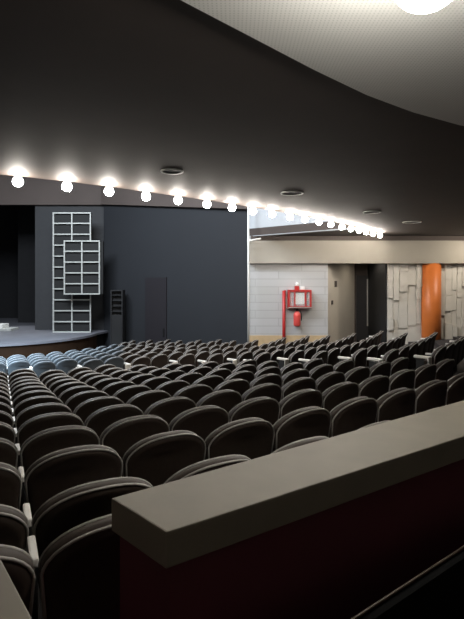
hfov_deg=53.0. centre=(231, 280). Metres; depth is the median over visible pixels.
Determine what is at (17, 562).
seat
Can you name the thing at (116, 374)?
seat
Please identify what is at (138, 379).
seat
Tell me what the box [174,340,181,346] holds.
seat
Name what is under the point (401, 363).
seat
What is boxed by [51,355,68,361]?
seat
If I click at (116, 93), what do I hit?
ceiling
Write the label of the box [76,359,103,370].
seat
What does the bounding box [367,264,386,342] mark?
wall
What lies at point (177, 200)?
globe bulb
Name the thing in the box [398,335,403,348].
seat
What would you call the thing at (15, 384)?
seat
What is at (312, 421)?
seat
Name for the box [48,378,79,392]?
seat
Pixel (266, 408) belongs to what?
seat
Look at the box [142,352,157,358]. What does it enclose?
seat
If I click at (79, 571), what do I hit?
seat
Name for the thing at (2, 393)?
seat
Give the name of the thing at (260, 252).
beam
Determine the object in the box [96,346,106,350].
seat
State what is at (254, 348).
seat
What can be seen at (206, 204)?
globe bulb
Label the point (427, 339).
seat
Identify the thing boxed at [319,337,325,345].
seat
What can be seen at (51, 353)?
seat
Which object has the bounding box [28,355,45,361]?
seat
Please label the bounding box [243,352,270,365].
seat
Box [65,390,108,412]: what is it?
seat
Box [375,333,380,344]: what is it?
seat
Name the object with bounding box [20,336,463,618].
floor
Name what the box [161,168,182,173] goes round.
ring
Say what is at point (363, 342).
seat
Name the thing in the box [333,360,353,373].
seat
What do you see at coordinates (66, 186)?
globe bulb
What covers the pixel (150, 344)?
seat
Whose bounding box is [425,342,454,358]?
seat
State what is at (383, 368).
seat
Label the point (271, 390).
seat
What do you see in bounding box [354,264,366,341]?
wall
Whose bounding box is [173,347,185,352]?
seat
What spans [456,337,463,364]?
seat
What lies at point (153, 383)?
seat
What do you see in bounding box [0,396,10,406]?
seat
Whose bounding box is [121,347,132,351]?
seat
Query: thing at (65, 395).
seat
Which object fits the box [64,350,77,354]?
seat
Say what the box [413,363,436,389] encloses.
seat
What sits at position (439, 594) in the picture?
handrail
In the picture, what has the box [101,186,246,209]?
trim
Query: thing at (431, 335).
seat
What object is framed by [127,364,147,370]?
seat
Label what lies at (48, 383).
seat
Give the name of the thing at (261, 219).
wall
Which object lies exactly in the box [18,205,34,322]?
stage curtain
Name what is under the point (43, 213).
wall
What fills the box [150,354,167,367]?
seat
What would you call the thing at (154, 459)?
seat
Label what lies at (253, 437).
seat
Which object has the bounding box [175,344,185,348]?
seat
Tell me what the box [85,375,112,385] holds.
seat
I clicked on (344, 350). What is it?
seat
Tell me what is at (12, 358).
seat
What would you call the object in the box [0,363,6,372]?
seat
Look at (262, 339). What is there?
baseboard
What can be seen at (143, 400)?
seat
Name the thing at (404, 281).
wall
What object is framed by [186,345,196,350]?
seat
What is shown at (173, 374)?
seat
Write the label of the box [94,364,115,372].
seat
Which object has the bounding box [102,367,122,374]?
seat
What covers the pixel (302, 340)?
seat
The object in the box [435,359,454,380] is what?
seat
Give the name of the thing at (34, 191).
trim
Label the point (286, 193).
ring
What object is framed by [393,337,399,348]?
seat
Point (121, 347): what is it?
seat
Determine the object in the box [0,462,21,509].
seat
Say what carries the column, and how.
on the floor at (460, 367)
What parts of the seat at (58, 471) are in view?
armrest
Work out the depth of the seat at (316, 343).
12.69 m
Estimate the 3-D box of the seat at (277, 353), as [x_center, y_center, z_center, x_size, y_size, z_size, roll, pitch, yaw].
[0.963,2.042,11.018,0.451,0.864,0.574,0,0,39]
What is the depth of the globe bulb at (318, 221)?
11.35 m
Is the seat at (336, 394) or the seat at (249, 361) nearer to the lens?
the seat at (336, 394)
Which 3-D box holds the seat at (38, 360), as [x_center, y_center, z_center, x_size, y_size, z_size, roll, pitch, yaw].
[-5.144,2.505,12.508,0.574,0.864,0.451,0,0,-32]
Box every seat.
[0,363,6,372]
[0,375,7,382]
[0,386,9,395]
[0,390,9,399]
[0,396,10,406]
[0,402,11,415]
[0,410,13,426]
[0,422,15,443]
[0,438,17,468]
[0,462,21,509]
[0,504,28,551]
[0,544,35,617]
[6,355,25,361]
[6,361,29,375]
[7,356,27,363]
[7,358,28,366]
[8,369,35,379]
[8,372,37,383]
[8,376,39,387]
[9,379,42,391]
[9,382,45,395]
[10,386,50,401]
[10,390,55,408]
[11,396,62,417]
[13,403,71,442]
[13,412,83,463]
[15,425,99,489]
[18,445,122,531]
[22,477,152,587]
[27,353,44,359]
[27,514,119,618]
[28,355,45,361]
[28,361,55,378]
[29,357,47,365]
[31,359,51,366]
[39,370,65,381]
[42,373,67,384]
[45,376,73,387]
[46,352,60,357]
[48,353,64,359]
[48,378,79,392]
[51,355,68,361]
[53,357,71,369]
[53,382,86,397]
[56,359,77,373]
[58,385,96,404]
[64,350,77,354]
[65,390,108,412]
[67,351,82,356]
[67,367,90,376]
[70,353,86,358]
[73,370,96,379]
[73,396,123,422]
[74,355,91,361]
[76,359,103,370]
[78,357,96,365]
[78,373,103,382]
[80,348,92,352]
[84,404,143,438]
[85,349,98,354]
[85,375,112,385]
[89,351,103,356]
[92,378,122,390]
[94,353,109,358]
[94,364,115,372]
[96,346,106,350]
[100,355,115,361]
[100,415,169,476]
[101,347,112,352]
[101,381,135,395]
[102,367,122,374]
[104,357,123,368]
[106,349,119,354]
[109,344,118,348]
[109,369,132,377]
[112,351,125,356]
[113,385,151,403]
[114,345,125,350]
[118,352,132,358]
[118,371,142,380]
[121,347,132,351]
[122,430,205,486]
[123,354,140,368]
[124,356,150,368]
[126,344,136,348]
[126,390,170,412]
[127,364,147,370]
[128,348,140,353]
[128,374,155,384]
[134,345,144,349]
[135,350,148,356]
[137,366,157,373]
[140,377,171,389]
[142,346,153,351]
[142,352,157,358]
[144,396,196,424]
[145,343,154,347]
[148,368,170,376]
[150,348,162,353]
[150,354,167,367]
[154,344,164,348]
[155,380,189,396]
[159,350,172,355]
[160,370,185,380]
[163,346,174,350]
[163,363,181,370]
[164,455,250,483]
[165,342,174,347]
[167,352,182,364]
[169,354,194,365]
[169,405,228,440]
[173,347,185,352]
[173,384,213,403]
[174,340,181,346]
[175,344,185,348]
[175,365,195,372]
[175,372,203,384]
[183,349,196,354]
[185,342,193,348]
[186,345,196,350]
[188,366,211,375]
[192,375,224,389]
[194,340,201,345]
[194,351,209,367]
[196,389,242,412]
[197,343,206,349]
[197,347,208,353]
[197,353,222,364]
[198,361,218,369]
[204,368,231,379]
[204,417,274,459]
[207,341,214,347]
[209,345,219,352]
[210,349,222,355]
[213,363,235,371]
[213,379,249,395]
[215,339,221,344]
[220,342,228,349]
[222,346,233,354]
[223,351,236,362]
[225,371,254,383]
[227,351,252,364]
[228,396,279,424]
[229,340,235,346]
[232,364,256,373]
[234,344,242,351]
[236,348,248,358]
[236,359,256,367]
[242,383,281,402]
[243,342,251,348]
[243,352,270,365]
[249,346,258,352]
[250,373,281,387]
[251,340,258,346]
[252,349,265,359]
[254,366,280,377]
[256,361,278,370]
[259,343,267,349]
[265,346,275,353]
[268,341,274,347]
[270,349,283,361]
[271,436,327,453]
[272,406,330,452]
[275,339,281,346]
[276,344,285,349]
[277,350,304,368]
[279,389,322,418]
[280,362,303,376]
[281,337,286,343]
[281,369,309,386]
[281,377,315,399]
[283,347,294,360]
[285,341,293,348]
[293,339,299,346]
[295,344,304,350]
[298,351,327,363]
[299,337,305,344]
[303,358,322,370]
[304,335,309,343]
[304,342,312,350]
[304,347,316,361]
[309,364,333,380]
[313,339,319,347]
[315,371,344,392]
[316,344,326,352]
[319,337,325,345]
[322,381,358,411]
[325,335,329,344]
[326,342,334,350]
[327,348,339,365]
[329,396,377,437]
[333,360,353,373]
[335,339,341,347]
[338,348,367,367]
[339,345,350,361]
[341,337,347,346]
[344,366,369,384]
[347,335,352,344]
[349,342,359,356]
[351,333,355,343]
[351,345,377,366]
[358,375,389,399]
[358,420,389,429]
[359,339,366,348]
[365,337,372,347]
[366,331,382,344]
[367,349,398,367]
[369,361,390,377]
[371,335,376,345]
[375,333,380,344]
[376,342,386,361]
[376,387,415,421]
[381,345,409,357]
[385,340,393,353]
[388,369,414,391]
[390,357,408,375]
[392,333,407,345]
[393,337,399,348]
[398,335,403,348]
[408,342,418,369]
[411,337,430,369]
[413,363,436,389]
[414,339,424,366]
[414,346,446,368]
[414,379,447,413]
[415,334,434,369]
[415,373,463,405]
[417,332,437,352]
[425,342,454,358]
[434,340,460,366]
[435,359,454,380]
[446,336,463,375]
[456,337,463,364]
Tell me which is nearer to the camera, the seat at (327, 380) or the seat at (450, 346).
the seat at (327, 380)
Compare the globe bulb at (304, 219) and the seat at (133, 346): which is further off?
the seat at (133, 346)
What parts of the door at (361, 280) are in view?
handle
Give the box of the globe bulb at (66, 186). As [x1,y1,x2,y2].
[62,179,71,191]
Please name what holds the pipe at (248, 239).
on the floor at (460, 367)
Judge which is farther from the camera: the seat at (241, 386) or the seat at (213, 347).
the seat at (213, 347)
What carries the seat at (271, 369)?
on the floor at (460, 367)
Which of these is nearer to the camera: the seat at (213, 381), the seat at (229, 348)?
the seat at (213, 381)
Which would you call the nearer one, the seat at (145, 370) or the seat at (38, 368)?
the seat at (145, 370)
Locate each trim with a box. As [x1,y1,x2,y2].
[0,175,101,204]
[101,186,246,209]
[251,236,463,240]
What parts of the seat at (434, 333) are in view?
backrest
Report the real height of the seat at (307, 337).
0.864 m
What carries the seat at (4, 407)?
on the floor at (460, 367)
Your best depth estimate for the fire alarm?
15.84 m
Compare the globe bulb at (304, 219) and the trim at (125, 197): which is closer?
the globe bulb at (304, 219)
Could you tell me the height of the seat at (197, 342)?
0.864 m
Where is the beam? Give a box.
[249,241,463,263]
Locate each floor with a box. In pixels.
[0,318,107,346]
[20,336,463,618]
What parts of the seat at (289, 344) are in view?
backrest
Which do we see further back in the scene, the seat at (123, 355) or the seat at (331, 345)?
the seat at (123, 355)
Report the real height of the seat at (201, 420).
0.864 m
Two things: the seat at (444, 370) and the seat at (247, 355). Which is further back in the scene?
the seat at (247, 355)
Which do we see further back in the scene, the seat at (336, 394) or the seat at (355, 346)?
the seat at (355, 346)
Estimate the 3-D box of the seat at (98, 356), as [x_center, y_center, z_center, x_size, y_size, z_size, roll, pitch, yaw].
[-3.841,2.505,13.526,0.574,0.864,0.451,0,0,-44]
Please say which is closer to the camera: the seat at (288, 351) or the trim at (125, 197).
the seat at (288, 351)
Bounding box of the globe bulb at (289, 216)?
[287,212,292,219]
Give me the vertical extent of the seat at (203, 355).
0.864 m
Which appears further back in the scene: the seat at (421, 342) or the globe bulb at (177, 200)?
the seat at (421, 342)
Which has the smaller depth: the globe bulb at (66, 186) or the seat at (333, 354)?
the globe bulb at (66, 186)
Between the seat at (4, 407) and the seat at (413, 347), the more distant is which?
the seat at (413, 347)
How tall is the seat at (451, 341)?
0.864 m
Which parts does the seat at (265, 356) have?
backrest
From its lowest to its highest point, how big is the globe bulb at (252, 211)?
0.179 m
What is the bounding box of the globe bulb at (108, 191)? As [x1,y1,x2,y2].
[104,184,113,195]
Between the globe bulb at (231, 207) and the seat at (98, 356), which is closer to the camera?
the globe bulb at (231, 207)
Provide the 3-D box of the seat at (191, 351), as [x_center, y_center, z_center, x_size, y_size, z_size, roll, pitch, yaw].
[-1.262,2.336,13.043,0.451,0.864,0.574,0,0,37]
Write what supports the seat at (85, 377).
on the floor at (460, 367)
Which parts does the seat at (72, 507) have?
armrest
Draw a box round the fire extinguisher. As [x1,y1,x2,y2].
[293,309,301,326]
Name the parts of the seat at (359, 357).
armrest, backrest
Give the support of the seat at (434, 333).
on the floor at (460, 367)
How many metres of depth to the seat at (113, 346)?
16.45 m
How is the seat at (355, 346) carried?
on the floor at (460, 367)
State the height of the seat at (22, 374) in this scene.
0.864 m
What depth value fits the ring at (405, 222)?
12.29 m
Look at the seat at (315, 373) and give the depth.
6.81 m
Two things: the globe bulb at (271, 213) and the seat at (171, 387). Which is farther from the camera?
the globe bulb at (271, 213)
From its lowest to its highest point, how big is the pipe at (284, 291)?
2.340 m
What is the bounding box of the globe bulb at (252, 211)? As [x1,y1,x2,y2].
[249,206,256,214]
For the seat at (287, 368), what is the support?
on the floor at (460, 367)
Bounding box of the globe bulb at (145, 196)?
[142,190,149,200]
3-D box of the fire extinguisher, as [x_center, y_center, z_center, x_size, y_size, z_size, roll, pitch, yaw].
[2.208,1.248,15.868,0.246,0.605,0.282,0,0,-28]
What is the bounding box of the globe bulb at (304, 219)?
[302,215,307,222]
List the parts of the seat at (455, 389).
backrest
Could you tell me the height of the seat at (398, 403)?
0.864 m
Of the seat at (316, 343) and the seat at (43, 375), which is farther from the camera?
the seat at (316, 343)
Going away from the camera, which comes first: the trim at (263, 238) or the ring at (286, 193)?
the ring at (286, 193)
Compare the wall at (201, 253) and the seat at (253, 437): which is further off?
the wall at (201, 253)
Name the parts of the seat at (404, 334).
backrest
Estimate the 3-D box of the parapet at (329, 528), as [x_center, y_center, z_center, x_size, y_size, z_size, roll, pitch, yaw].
[2.667,1.015,2.975,7.041,1.070,0.442,0,0,-33]
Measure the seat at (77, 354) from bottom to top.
0.864 m
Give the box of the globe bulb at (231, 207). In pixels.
[228,202,235,210]
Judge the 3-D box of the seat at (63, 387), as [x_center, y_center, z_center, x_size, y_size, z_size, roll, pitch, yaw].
[-2.478,1.948,7.113,0.574,0.864,0.451,0,0,-30]
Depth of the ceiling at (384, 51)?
2.92 m
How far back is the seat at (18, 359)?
12.71 m
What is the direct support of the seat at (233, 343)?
on the floor at (460, 367)
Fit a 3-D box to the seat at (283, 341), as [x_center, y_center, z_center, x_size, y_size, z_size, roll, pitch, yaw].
[1.517,2.223,14.913,0.451,0.864,0.600,0,0,22]
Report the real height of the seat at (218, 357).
0.864 m
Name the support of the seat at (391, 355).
on the floor at (460, 367)
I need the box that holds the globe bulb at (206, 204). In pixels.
[203,198,210,207]
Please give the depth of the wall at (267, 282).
16.00 m
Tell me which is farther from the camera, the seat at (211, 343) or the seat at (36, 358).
the seat at (211, 343)
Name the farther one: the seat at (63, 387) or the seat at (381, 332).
the seat at (381, 332)
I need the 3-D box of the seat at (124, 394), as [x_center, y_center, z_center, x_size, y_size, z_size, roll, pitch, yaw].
[-1.333,1.761,6.047,0.574,0.864,0.451,0,0,-31]
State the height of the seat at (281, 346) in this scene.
0.864 m
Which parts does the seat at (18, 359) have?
backrest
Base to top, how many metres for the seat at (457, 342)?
0.864 m
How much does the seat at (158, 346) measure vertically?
0.864 m
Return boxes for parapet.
[0,559,31,618]
[112,400,463,618]
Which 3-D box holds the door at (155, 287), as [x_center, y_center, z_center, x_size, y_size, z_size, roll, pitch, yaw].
[-3.035,1.555,18.472,1.146,3.390,0.120,0,0,35]
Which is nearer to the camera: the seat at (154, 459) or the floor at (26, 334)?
the seat at (154, 459)
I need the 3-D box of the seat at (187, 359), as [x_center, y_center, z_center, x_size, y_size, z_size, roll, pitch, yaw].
[-1.248,2.280,11.845,0.693,0.864,0.376,0,0,-31]
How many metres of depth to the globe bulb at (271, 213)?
10.00 m
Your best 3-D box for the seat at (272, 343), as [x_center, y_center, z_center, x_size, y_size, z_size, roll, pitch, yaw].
[1.049,2.223,13.893,0.451,0.864,0.574,0,0,27]
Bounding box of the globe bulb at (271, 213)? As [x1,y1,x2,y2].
[269,209,274,217]
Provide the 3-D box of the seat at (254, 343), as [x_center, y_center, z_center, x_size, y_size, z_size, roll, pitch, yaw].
[0.596,2.280,14.673,0.451,0.864,0.600,0,0,25]
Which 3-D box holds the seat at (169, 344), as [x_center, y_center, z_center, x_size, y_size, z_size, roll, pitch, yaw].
[-2.218,2.505,15.742,0.451,0.864,0.574,0,0,26]
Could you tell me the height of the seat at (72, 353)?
0.864 m
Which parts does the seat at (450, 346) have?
backrest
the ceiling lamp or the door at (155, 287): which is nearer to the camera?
the ceiling lamp
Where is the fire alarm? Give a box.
[294,282,304,289]
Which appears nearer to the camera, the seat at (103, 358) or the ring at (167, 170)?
the ring at (167, 170)
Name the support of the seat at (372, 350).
on the floor at (460, 367)
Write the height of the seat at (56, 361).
0.864 m
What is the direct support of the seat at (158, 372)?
on the floor at (460, 367)
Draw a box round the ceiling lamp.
[395,0,450,13]
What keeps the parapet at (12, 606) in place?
on the floor at (460, 367)
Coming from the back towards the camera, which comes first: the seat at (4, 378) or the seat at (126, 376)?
the seat at (4, 378)
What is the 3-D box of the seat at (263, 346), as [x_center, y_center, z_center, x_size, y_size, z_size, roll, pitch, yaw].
[0.783,2.223,13.407,0.451,0.864,0.574,0,0,30]
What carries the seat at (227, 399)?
on the floor at (460, 367)
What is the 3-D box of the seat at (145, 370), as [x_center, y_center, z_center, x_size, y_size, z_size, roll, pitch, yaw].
[-1.761,2.136,9.386,0.574,0.864,0.451,0,0,-38]
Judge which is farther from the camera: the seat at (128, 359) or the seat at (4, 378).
the seat at (128, 359)
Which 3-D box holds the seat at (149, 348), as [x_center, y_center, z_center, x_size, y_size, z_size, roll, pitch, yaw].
[-2.775,2.505,14.789,0.451,0.864,0.574,0,0,34]
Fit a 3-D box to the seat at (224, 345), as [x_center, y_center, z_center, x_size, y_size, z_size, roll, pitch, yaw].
[-0.360,2.336,14.436,0.451,0.864,0.574,0,0,28]
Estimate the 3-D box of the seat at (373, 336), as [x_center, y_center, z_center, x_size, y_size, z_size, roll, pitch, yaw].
[3.609,1.854,12.316,0.451,0.864,0.574,0,0,28]
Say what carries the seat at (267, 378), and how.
on the floor at (460, 367)
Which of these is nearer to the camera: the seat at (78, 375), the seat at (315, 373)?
the seat at (315, 373)
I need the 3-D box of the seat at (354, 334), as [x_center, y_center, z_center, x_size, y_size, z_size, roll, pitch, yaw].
[3.402,1.948,13.595,0.451,0.864,0.600,0,0,24]
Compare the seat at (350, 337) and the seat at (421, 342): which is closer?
the seat at (421, 342)
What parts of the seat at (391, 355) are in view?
armrest, backrest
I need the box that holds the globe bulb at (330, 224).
[328,220,333,226]
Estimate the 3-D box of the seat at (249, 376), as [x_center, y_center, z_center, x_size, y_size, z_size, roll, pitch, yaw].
[0.042,1.761,6.989,0.574,0.864,0.451,0,0,-38]
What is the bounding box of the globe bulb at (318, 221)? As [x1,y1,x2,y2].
[316,217,321,224]
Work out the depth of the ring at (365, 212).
10.49 m
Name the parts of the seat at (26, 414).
backrest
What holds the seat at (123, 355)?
on the floor at (460, 367)
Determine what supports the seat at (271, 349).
on the floor at (460, 367)
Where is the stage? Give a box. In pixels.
[0,335,96,359]
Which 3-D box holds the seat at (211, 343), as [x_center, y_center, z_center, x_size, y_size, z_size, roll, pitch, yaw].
[-0.813,2.392,15.201,0.451,0.864,0.574,0,0,25]
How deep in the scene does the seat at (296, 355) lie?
10.12 m
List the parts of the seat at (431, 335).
backrest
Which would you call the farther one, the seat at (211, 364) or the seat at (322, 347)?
the seat at (322, 347)
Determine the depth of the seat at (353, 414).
3.76 m
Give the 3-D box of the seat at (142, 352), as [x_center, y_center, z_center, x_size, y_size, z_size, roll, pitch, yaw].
[-2.720,2.448,13.624,0.451,0.864,0.574,0,0,40]
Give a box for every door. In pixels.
[145,277,166,343]
[356,275,367,341]
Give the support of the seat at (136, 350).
on the floor at (460, 367)
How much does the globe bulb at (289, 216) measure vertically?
0.179 m
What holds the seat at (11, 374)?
on the floor at (460, 367)
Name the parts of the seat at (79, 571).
armrest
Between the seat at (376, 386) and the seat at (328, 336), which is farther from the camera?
the seat at (328, 336)
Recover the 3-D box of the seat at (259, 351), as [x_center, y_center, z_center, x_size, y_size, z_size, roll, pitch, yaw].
[0.577,2.136,11.744,0.451,0.864,0.574,0,0,37]
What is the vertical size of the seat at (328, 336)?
0.864 m
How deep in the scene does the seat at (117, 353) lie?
13.74 m
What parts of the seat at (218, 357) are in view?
backrest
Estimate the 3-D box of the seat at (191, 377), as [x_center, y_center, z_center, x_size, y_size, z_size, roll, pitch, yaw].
[-0.743,1.854,7.339,0.574,0.864,0.451,0,0,-36]
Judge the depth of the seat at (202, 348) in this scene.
13.32 m
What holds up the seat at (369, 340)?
on the floor at (460, 367)
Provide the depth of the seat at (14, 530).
1.86 m
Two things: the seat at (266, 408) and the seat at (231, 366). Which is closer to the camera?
the seat at (266, 408)
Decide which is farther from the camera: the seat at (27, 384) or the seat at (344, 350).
the seat at (344, 350)
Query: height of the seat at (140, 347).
0.864 m
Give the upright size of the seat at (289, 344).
0.864 m
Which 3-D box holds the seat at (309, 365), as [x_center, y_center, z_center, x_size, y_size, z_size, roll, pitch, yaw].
[1.318,1.761,8.082,0.600,0.864,0.451,0,0,-44]
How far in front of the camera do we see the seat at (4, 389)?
7.22 m
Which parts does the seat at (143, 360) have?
armrest, backrest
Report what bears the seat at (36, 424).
on the floor at (460, 367)
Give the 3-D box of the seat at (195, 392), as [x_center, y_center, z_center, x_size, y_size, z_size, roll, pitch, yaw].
[-0.528,1.667,5.667,0.574,0.864,0.451,0,0,-33]
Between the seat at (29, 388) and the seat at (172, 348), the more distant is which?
the seat at (172, 348)
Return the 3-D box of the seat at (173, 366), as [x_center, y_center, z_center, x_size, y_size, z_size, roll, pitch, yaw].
[-1.319,2.136,9.743,0.600,0.864,0.451,0,0,-40]
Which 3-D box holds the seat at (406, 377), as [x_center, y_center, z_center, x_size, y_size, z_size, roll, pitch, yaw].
[1.939,1.479,5.624,0.574,0.864,0.451,0,0,-40]
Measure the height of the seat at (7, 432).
0.864 m
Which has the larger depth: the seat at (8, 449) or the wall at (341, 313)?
the wall at (341, 313)
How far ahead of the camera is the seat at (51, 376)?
8.92 m
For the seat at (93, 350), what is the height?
0.864 m
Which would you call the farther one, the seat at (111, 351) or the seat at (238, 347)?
the seat at (111, 351)
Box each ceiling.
[0,0,463,235]
[181,0,463,125]
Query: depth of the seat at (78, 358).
12.95 m
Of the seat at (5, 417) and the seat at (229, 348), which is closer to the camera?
the seat at (5, 417)
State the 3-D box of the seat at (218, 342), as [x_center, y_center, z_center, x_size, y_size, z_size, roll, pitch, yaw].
[-0.584,2.392,15.719,0.451,0.864,0.600,0,0,22]
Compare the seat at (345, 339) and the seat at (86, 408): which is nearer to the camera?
the seat at (86, 408)
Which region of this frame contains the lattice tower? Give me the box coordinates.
[53,212,91,332]
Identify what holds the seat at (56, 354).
on the floor at (460, 367)
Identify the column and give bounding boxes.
[421,263,440,339]
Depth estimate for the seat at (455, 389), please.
4.72 m
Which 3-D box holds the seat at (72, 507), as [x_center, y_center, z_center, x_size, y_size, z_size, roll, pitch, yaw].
[-0.644,1.292,2.140,0.574,0.864,0.451,0,0,-27]
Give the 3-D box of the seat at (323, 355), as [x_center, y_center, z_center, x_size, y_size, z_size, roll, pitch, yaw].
[1.709,1.854,9.525,0.693,0.864,0.376,0,0,-32]
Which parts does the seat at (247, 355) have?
armrest, backrest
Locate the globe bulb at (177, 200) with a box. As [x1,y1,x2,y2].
[174,194,181,204]
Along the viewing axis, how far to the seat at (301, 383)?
5.43 m
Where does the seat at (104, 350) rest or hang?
on the floor at (460, 367)
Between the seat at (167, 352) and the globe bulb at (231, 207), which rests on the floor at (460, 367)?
the seat at (167, 352)
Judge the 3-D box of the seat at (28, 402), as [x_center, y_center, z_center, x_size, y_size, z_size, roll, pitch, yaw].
[-2.303,1.761,5.503,0.574,0.864,0.451,0,0,-27]
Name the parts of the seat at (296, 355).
armrest, backrest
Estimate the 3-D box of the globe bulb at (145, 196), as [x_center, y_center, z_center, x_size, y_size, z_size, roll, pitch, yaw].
[-1.470,-1.460,7.948,0.148,0.179,0.148,0,0,0]
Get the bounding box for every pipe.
[247,207,260,341]
[282,290,285,343]
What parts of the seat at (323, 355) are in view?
backrest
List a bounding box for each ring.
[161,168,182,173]
[281,191,302,195]
[363,211,380,213]
[402,221,421,223]
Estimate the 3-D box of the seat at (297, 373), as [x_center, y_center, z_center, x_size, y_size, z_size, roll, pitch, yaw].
[0.821,1.667,6.647,0.574,0.864,0.451,0,0,-39]
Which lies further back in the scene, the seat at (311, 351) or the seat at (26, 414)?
the seat at (311, 351)
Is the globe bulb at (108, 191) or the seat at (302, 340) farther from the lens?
the seat at (302, 340)
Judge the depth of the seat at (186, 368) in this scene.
8.89 m
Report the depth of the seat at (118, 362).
12.03 m
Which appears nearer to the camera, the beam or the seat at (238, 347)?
the seat at (238, 347)
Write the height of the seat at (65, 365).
0.864 m
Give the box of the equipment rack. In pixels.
[111,290,124,344]
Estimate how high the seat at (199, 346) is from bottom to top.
0.864 m
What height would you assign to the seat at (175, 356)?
0.864 m
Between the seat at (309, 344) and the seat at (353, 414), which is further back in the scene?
the seat at (309, 344)
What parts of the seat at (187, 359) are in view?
backrest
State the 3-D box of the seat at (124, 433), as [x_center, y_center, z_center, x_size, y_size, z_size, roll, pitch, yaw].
[-0.816,1.479,3.746,0.574,0.864,0.451,0,0,-29]
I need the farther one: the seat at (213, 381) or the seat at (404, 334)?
the seat at (404, 334)
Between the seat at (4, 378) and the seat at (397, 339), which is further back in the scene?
the seat at (397, 339)
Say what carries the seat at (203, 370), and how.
on the floor at (460, 367)
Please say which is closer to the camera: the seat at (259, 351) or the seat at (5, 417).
the seat at (5, 417)
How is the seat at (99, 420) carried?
on the floor at (460, 367)
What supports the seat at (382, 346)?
on the floor at (460, 367)
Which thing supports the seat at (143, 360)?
on the floor at (460, 367)
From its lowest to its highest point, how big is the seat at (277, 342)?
0.864 m
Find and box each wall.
[0,205,17,317]
[35,205,103,347]
[104,205,246,347]
[249,207,364,236]
[249,237,327,334]
[328,264,353,342]
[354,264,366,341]
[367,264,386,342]
[387,264,463,343]
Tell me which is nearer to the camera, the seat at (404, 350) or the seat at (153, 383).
the seat at (153, 383)
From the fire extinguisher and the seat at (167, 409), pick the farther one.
the fire extinguisher
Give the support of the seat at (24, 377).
on the floor at (460, 367)
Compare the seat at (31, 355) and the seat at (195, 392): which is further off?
the seat at (31, 355)
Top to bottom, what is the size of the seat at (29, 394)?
0.864 m
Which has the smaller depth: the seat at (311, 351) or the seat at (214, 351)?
the seat at (311, 351)
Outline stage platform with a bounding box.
[0,323,18,330]
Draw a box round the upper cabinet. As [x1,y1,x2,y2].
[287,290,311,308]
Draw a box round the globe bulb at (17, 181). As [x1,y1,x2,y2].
[12,174,23,186]
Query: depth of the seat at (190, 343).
15.28 m
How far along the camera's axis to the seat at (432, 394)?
4.41 m
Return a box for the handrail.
[350,545,463,618]
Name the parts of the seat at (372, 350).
backrest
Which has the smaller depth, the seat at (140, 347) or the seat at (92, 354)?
the seat at (92, 354)
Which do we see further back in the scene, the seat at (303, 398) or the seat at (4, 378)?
the seat at (4, 378)
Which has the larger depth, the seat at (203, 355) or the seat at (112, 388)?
the seat at (203, 355)
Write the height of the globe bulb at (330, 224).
0.179 m
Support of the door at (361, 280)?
in the wall at (359, 269)
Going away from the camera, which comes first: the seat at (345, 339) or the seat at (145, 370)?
the seat at (145, 370)
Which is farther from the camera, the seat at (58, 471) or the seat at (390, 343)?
the seat at (390, 343)
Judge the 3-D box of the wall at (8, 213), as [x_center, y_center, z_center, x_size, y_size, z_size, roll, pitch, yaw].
[-15.330,-1.225,27.100,17.339,10.750,0.200,0,0,0]
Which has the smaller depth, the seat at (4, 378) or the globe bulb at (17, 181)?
the globe bulb at (17, 181)
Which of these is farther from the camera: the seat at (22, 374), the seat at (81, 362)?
the seat at (81, 362)
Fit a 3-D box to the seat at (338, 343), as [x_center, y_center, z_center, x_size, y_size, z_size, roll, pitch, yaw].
[2.628,1.948,12.106,0.451,0.864,0.574,0,0,31]
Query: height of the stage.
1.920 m
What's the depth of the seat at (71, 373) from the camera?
9.90 m
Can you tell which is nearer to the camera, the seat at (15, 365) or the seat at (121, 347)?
the seat at (15, 365)
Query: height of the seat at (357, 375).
0.864 m
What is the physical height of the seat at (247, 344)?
0.864 m
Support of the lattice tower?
on the floor at (26, 334)
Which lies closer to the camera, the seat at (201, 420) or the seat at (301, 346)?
the seat at (201, 420)
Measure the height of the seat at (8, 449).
0.864 m
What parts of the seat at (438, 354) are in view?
armrest, backrest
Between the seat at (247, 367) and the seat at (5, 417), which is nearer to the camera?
the seat at (5, 417)
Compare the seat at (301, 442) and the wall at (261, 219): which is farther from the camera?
the wall at (261, 219)
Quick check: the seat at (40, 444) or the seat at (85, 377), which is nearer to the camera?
the seat at (40, 444)
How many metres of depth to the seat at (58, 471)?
2.64 m
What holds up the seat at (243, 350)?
on the floor at (460, 367)
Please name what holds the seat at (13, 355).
on the floor at (460, 367)
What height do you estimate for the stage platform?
0.270 m
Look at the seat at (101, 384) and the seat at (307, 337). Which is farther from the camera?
the seat at (307, 337)
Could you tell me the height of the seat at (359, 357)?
0.864 m
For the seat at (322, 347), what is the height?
0.864 m
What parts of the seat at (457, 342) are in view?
backrest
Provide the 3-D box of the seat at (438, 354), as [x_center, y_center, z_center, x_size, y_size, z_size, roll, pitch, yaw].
[3.554,1.573,8.219,0.693,0.864,0.376,0,0,-33]
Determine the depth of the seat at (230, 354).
11.85 m
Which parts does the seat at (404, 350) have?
backrest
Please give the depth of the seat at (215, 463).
2.21 m
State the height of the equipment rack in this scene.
2.832 m
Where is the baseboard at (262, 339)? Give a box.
[249,335,326,345]
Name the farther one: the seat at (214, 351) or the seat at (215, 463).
the seat at (214, 351)
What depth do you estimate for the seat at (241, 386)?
5.82 m
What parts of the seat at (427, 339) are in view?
backrest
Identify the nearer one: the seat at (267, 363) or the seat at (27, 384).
the seat at (27, 384)
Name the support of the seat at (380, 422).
on the floor at (460, 367)
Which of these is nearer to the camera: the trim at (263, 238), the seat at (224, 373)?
the seat at (224, 373)
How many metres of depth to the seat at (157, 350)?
13.93 m
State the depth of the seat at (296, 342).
13.45 m
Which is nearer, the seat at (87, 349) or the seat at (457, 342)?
the seat at (457, 342)

